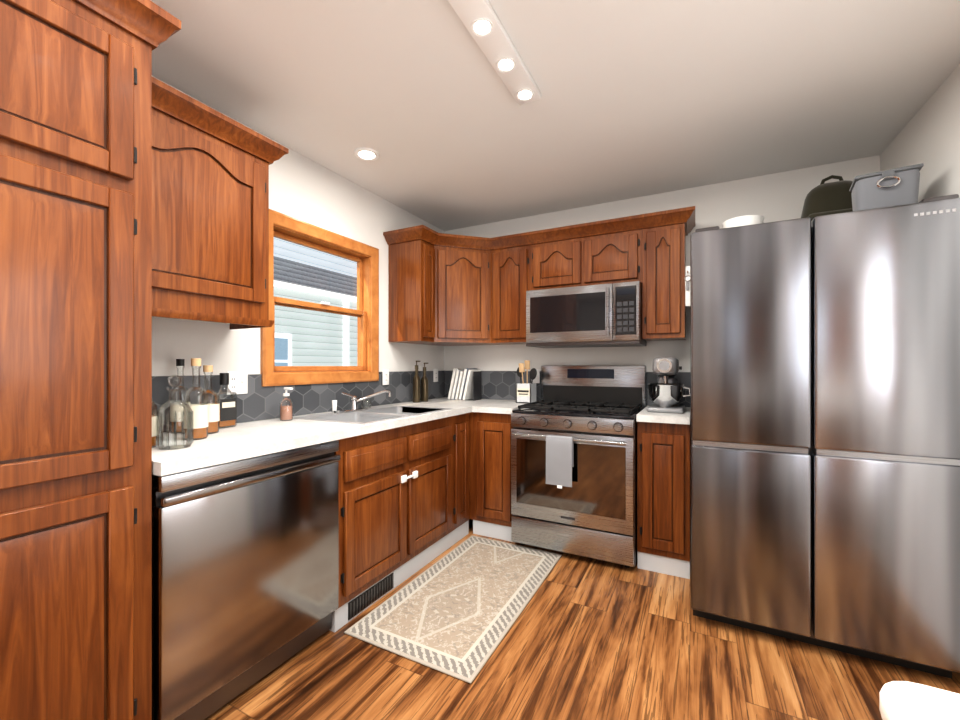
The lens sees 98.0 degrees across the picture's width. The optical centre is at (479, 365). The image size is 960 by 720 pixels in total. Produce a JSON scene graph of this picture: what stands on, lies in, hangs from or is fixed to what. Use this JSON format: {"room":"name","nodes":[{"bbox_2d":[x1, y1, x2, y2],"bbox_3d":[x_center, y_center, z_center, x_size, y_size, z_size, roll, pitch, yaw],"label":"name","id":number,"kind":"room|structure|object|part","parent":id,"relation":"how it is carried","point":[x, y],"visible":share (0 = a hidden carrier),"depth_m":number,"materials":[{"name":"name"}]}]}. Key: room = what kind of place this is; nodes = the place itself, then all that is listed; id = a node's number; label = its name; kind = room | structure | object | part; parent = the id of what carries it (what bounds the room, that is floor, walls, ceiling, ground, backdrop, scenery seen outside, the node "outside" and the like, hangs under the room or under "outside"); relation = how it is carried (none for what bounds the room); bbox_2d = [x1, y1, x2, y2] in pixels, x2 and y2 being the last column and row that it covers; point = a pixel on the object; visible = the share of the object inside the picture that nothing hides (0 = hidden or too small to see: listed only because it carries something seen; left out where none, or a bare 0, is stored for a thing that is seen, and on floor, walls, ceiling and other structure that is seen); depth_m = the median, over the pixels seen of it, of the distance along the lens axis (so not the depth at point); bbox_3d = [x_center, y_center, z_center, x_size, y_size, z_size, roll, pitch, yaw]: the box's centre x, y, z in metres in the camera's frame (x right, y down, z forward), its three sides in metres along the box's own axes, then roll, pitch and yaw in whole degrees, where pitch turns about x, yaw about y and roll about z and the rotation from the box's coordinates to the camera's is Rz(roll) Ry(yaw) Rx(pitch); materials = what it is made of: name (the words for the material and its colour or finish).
{"room":"kitchen","nodes":[
{"label":"kitchen","id":0,"kind":"room"},
{"bbox_2d":[152,75,443,401],"bbox_3d":[-1.684,-0.010,1.357,0.120,2.460,5.900,0,0,27],"label":"wall","id":1,"kind":"structure","parent":0,"point":[304,188],"depth_m":2.50,"materials":[{"name":"paint"}]},
{"bbox_2d":[152,77,288,329],"bbox_3d":[-1.209,-0.599,1.749,0.356,0.838,0.659,0,0,27],"label":"upper cabinet","id":2,"kind":"object","parent":1,"relation":"attached to","point":[210,214],"visible":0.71,"depth_m":1.68,"materials":[{"name":"brown wood"}]},
{"bbox_2d":[152,371,443,431],"bbox_3d":[-0.921,0.167,2.689,0.009,0.244,2.593,0,0,27],"label":"backsplash","id":3,"kind":"structure","parent":1,"relation":"attached to","point":[258,401],"depth_m":2.44,"materials":[{"name":"tile"}]},
{"bbox_2d":[227,371,247,394],"bbox_3d":[-1.216,0.085,2.095,0.014,0.116,0.106,0,0,27],"label":"electrical outlet plate","id":4,"kind":"object","parent":3,"relation":"attached to","point":[238,382],"visible":0.94,"depth_m":2.10,"materials":[{"name":"white plastic"}]},
{"bbox_2d":[383,369,388,384],"bbox_3d":[-0.699,0.085,3.099,0.007,0.116,0.070,0,0,27],"label":"electrical outlet plate","id":5,"kind":"object","parent":3,"relation":"attached to","point":[385,376],"visible":1,"depth_m":3.10,"materials":[{"name":"white plastic"}]},
{"bbox_2d":[260,209,378,385],"bbox_3d":[-1.000,-0.368,2.647,0.139,0.956,0.912,0,0,27],"label":"window","id":6,"kind":"structure","parent":1,"relation":"in","point":[303,230],"depth_m":2.64,"materials":[{"name":"brown wood"}]},
{"bbox_3d":[-1.005,-0.368,2.650,0.080,0.802,0.758,0,0,27],"label":"window sash","id":7,"kind":"part","parent":6,"relation":"part of","materials":[{"name":"orange wood"}]},
{"bbox_2d":[433,369,437,381],"bbox_3d":[-0.391,0.085,3.694,0.007,0.116,0.070,0,0,27],"label":"electrical outlet plate","id":8,"kind":"object","parent":1,"relation":"attached to","point":[435,375],"visible":1,"depth_m":3.69,"materials":[{"name":"white plastic"}]},
{"bbox_2d":[383,225,490,345],"bbox_3d":[-0.321,-0.584,3.151,0.641,0.808,0.480,0,0,27],"label":"upper cabinet","id":9,"kind":"object","parent":1,"relation":"attached to","point":[444,290],"depth_m":3.15,"materials":[{"name":"brown wood"}]},
{"bbox_2d":[150,0,959,230],"bbox_3d":[-0.290,-1.290,0.635,3.260,0.100,5.900,0,0,27],"label":"ceiling","id":10,"kind":"structure","parent":0,"point":[640,98],"depth_m":1.86,"materials":[{"name":"paint"}]},
{"bbox_2d":[354,147,378,160],"bbox_3d":[-0.662,-1.234,2.438,0.144,0.010,0.144,0,0,27],"label":"recessed light","id":11,"kind":"object","parent":10,"relation":"in","point":[365,154],"visible":0.98,"depth_m":2.43,"materials":[{"name":"white"}]},
{"bbox_2d":[448,0,540,104],"bbox_3d":[-0.053,-1.224,1.376,0.110,0.030,1.235,0,0,27],"label":"light bar","id":12,"kind":"object","parent":10,"relation":"attached to","point":[480,20],"visible":1,"depth_m":1.59,"materials":[{"name":"white metal"}]},
{"bbox_2d":[205,519,959,719],"bbox_3d":[-0.290,1.270,0.635,3.260,0.100,5.900,0,0,27],"label":"floor","id":13,"kind":"structure","parent":0,"point":[585,638],"depth_m":1.65,"materials":[{"name":"brown wood"}]},
{"bbox_2d":[0,0,180,719],"bbox_3d":[-1.378,0.080,1.104,0.650,2.280,0.740,0,0,27],"label":"pantry","id":14,"kind":"object","parent":13,"relation":"on","point":[75,359],"visible":1,"depth_m":1.09,"materials":[{"name":"brown wood"}]},
{"bbox_2d":[152,440,340,719],"bbox_3d":[-1.067,0.777,1.710,0.632,0.886,0.706,0,0,27],"label":"dishwasher","id":15,"kind":"object","parent":13,"relation":"on","point":[245,574],"visible":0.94,"depth_m":1.47,"materials":[{"name":"metal"}]},
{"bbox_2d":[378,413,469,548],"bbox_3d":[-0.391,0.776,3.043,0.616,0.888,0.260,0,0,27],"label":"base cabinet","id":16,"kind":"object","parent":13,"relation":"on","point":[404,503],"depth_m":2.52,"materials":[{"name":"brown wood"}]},
{"bbox_2d":[152,390,495,475],"bbox_3d":[-0.639,0.320,2.541,0.638,0.320,2.589,0,0,27],"label":"countertop","id":17,"kind":"structure","parent":16,"relation":"on","point":[243,440],"depth_m":1.88,"materials":[{"name":"stone"}]},
{"bbox_2d":[152,366,207,449],"bbox_3d":[-1.123,0.158,1.481,0.192,0.263,0.107,0,0,3],"label":"glass bottles","id":18,"kind":"object","parent":17,"relation":"on","point":[199,420],"depth_m":1.53,"materials":[{"name":"clear glass"}]},
{"bbox_2d":[176,358,219,433],"bbox_3d":[-1.126,0.130,1.653,0.081,0.318,0.081,0,0,18],"label":"liquor bottle","id":19,"kind":"object","parent":17,"relation":"on","point":[214,407],"depth_m":1.79,"materials":[{"name":"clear glass"}]},
{"bbox_2d":[220,373,231,428],"bbox_3d":[-1.171,0.144,1.795,0.083,0.291,0.083,0,0,18],"label":"liquor bottle","id":20,"kind":"object","parent":17,"relation":"on","point":[225,404],"depth_m":1.94,"materials":[{"name":"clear glass"}]},
{"bbox_2d":[232,392,236,426],"bbox_3d":[-1.199,0.162,1.956,0.066,0.255,0.090,0,0,27],"label":"liquor bottle","id":21,"kind":"object","parent":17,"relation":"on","point":[234,395],"depth_m":1.97,"materials":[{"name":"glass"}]},
{"bbox_2d":[279,387,292,420],"bbox_3d":[-1.026,0.202,2.216,0.075,0.174,0.065,0,0,27],"label":"soap dispenser","id":22,"kind":"object","parent":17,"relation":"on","point":[285,413],"visible":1,"depth_m":2.20,"materials":[{"name":"clear glass"}]},
{"bbox_2d":[331,390,391,413],"bbox_3d":[-0.747,0.224,2.648,0.142,0.127,0.409,0,0,27],"label":"faucet","id":23,"kind":"object","parent":17,"relation":"on","point":[354,409],"depth_m":2.63,"materials":[{"name":"silver metal"}]},
{"bbox_2d":[361,399,371,407],"bbox_3d":[-0.773,0.251,2.833,0.076,0.070,0.075,0,0,27],"label":"sponge holder","id":24,"kind":"object","parent":17,"relation":"on","point":[369,404],"visible":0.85,"depth_m":2.84,"materials":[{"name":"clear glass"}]},
{"bbox_2d":[413,361,421,402],"bbox_3d":[-0.502,0.124,3.301,0.059,0.329,0.059,0,0,-18],"label":"oil bottle","id":25,"kind":"object","parent":17,"relation":"on","point":[416,388],"depth_m":3.28,"materials":[{"name":"brown glass"}]},
{"bbox_2d":[422,363,427,401],"bbox_3d":[-0.449,0.133,3.382,0.059,0.314,0.059,0,0,-18],"label":"oil bottle","id":26,"kind":"object","parent":17,"relation":"on","point":[424,379],"depth_m":3.36,"materials":[{"name":"brown glass"}]},
{"bbox_2d":[448,368,480,400],"bbox_3d":[-0.124,0.155,3.595,0.248,0.269,0.191,0,0,27],"label":"books","id":27,"kind":"object","parent":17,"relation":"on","point":[465,384],"visible":0.98,"depth_m":3.52,"materials":[{"name":"white paper"}]},
{"bbox_2d":[344,536,561,683],"bbox_3d":[-0.047,1.215,2.288,0.660,0.008,1.220,0,0,27],"label":"rug","id":28,"kind":"object","parent":13,"relation":"on","point":[456,611],"visible":0.98,"depth_m":2.09,"materials":[{"name":"beige fabric"}]},
{"bbox_2d":[470,412,512,541],"bbox_3d":[-0.048,0.776,3.345,0.948,0.888,0.616,0,0,27],"label":"base cabinet","id":29,"kind":"object","parent":13,"relation":"on","point":[490,475],"visible":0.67,"depth_m":2.94,"materials":[{"name":"brown wood"}]},
{"bbox_2d":[472,399,539,413],"bbox_3d":[0.240,0.310,3.183,0.288,0.040,0.639,0,0,27],"label":"countertop","id":30,"kind":"structure","parent":29,"relation":"on","point":[500,406],"depth_m":2.97,"materials":[{"name":"stone"}]},
{"bbox_2d":[516,360,536,402],"bbox_3d":[0.367,0.123,3.272,0.167,0.331,0.126,0,0,27],"label":"utensil holder","id":31,"kind":"object","parent":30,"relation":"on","point":[525,392],"visible":0.96,"depth_m":3.24,"materials":[{"name":"grey ceramic"}]},
{"bbox_2d":[511,365,645,567],"bbox_3d":[0.690,0.609,2.877,0.780,1.222,0.764,0,0,27],"label":"range","id":32,"kind":"object","parent":13,"relation":"on","point":[574,462],"visible":1,"depth_m":2.61,"materials":[{"name":"metal"}]},
{"bbox_2d":[637,422,690,578],"bbox_3d":[1.203,0.776,2.697,0.282,0.888,0.616,0,0,27],"label":"base cabinet","id":33,"kind":"object","parent":13,"relation":"on","point":[663,498],"visible":0.98,"depth_m":2.43,"materials":[{"name":"brown wood"}]},
{"bbox_2d":[636,406,689,424],"bbox_3d":[1.198,0.310,2.687,0.282,0.040,0.638,0,0,27],"label":"countertop","id":34,"kind":"structure","parent":33,"relation":"on","point":[643,416],"depth_m":2.43,"materials":[{"name":"stone"}]},
{"bbox_2d":[646,357,689,412],"bbox_3d":[1.214,0.117,2.676,0.253,0.345,0.350,0,0,27],"label":"stand mixer","id":35,"kind":"object","parent":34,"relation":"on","point":[666,392],"visible":1,"depth_m":2.57,"materials":[{"name":"silver metal"}]},
{"bbox_2d":[690,194,959,678],"bbox_3d":[1.606,0.287,2.152,0.920,1.866,0.901,0,0,27],"label":"fridge","id":36,"kind":"object","parent":13,"relation":"on","point":[825,430],"visible":1,"depth_m":1.72,"materials":[{"name":"metal"}]},
{"bbox_2d":[722,215,763,227],"bbox_3d":[1.337,-0.673,2.123,0.184,0.124,0.184,0,0,27],"label":"bowls","id":37,"kind":"object","parent":36,"relation":"on","point":[745,220],"visible":0.35,"depth_m":2.05,"materials":[{"name":"white ceramic"}]},
{"bbox_2d":[801,175,852,220],"bbox_3d":[1.866,-0.816,2.199,0.316,0.410,0.246,0,0,27],"label":"backpack","id":38,"kind":"object","parent":36,"relation":"on","point":[823,198],"visible":0.4,"depth_m":2.17,"materials":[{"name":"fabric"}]},
{"bbox_2d":[849,163,923,210],"bbox_3d":[1.845,-0.738,1.904,0.221,0.253,0.187,0,0,35],"label":"storage bin","id":39,"kind":"object","parent":36,"relation":"on","point":[891,187],"visible":0.69,"depth_m":1.84,"materials":[{"name":"metal"},{"name":"dark plastic"},{"name":"chrome"}]},
{"bbox_2d":[879,681,959,719],"bbox_3d":[0.565,0.840,-0.084,0.620,0.760,1.300,0,0,27],"label":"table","id":40,"kind":"object","parent":13,"relation":"on","point":[902,700],"visible":1,"depth_m":0.57,"materials":[{"name":"white"}]},
{"bbox_2d":[444,155,879,443],"bbox_3d":[1.093,-0.010,3.173,3.140,2.460,0.120,0,0,27],"label":"wall","id":41,"kind":"structure","parent":0,"point":[779,196],"depth_m":3.00,"materials":[{"name":"paint"}]},
{"bbox_2d":[444,371,689,406],"bbox_3d":[0.583,0.167,3.364,1.998,0.244,0.009,0,0,27],"label":"backsplash","id":42,"kind":"structure","parent":41,"relation":"attached to","point":[501,385],"depth_m":3.54,"materials":[{"name":"tile"}]},
{"bbox_2d":[533,369,539,382],"bbox_3d":[0.456,0.085,3.421,0.070,0.116,0.007,0,0,27],"label":"electrical outlet plate","id":43,"kind":"object","parent":42,"relation":"attached to","point":[536,379],"visible":0.58,"depth_m":3.41,"materials":[{"name":"white plastic"}]},
{"bbox_2d":[491,206,694,344],"bbox_3d":[0.499,-0.584,3.202,2.051,0.808,0.366,0,0,27],"label":"upper cabinet","id":44,"kind":"object","parent":41,"relation":"attached to","point":[649,249],"depth_m":2.88,"materials":[{"name":"brown wood"}]},
{"bbox_2d":[526,281,645,347],"bbox_3d":[0.761,-0.345,3.015,0.780,0.406,0.455,0,0,27],"label":"microwave","id":45,"kind":"object","parent":44,"relation":"attached to","point":[605,315],"visible":1,"depth_m":2.84,"materials":[{"name":"metal"}]},
{"bbox_2d":[684,266,689,305],"bbox_3d":[1.327,-0.510,2.664,0.040,0.260,0.048,0,0,27],"label":"hook","id":46,"kind":"object","parent":44,"relation":"hanging from","point":[687,285],"visible":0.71,"depth_m":2.65,"materials":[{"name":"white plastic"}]},
{"bbox_2d":[880,64,959,202],"bbox_3d":[1.076,-0.010,-0.141,0.120,2.460,5.780,0,0,27],"label":"wall","id":47,"kind":"structure","parent":0,"point":[928,136],"depth_m":1.88,"materials":[{"name":"paint"}]},
{"label":"outside","id":48,"kind":"structure","parent":0,"visible":0},
{"bbox_3d":[-5.373,1.405,7.290,11.870,0.130,20.000,0,0,27],"label":"ground","id":49,"kind":"structure","parent":48,"visible":0},
{"bbox_2d":[274,237,356,365],"bbox_3d":[-2.791,-1.530,7.360,0.590,5.700,9.500,0,0,27],"label":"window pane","id":50,"kind":"structure","parent":49,"relation":"on","point":[335,327],"depth_m":7.02,"materials":[{"name":"white"}]}
]}

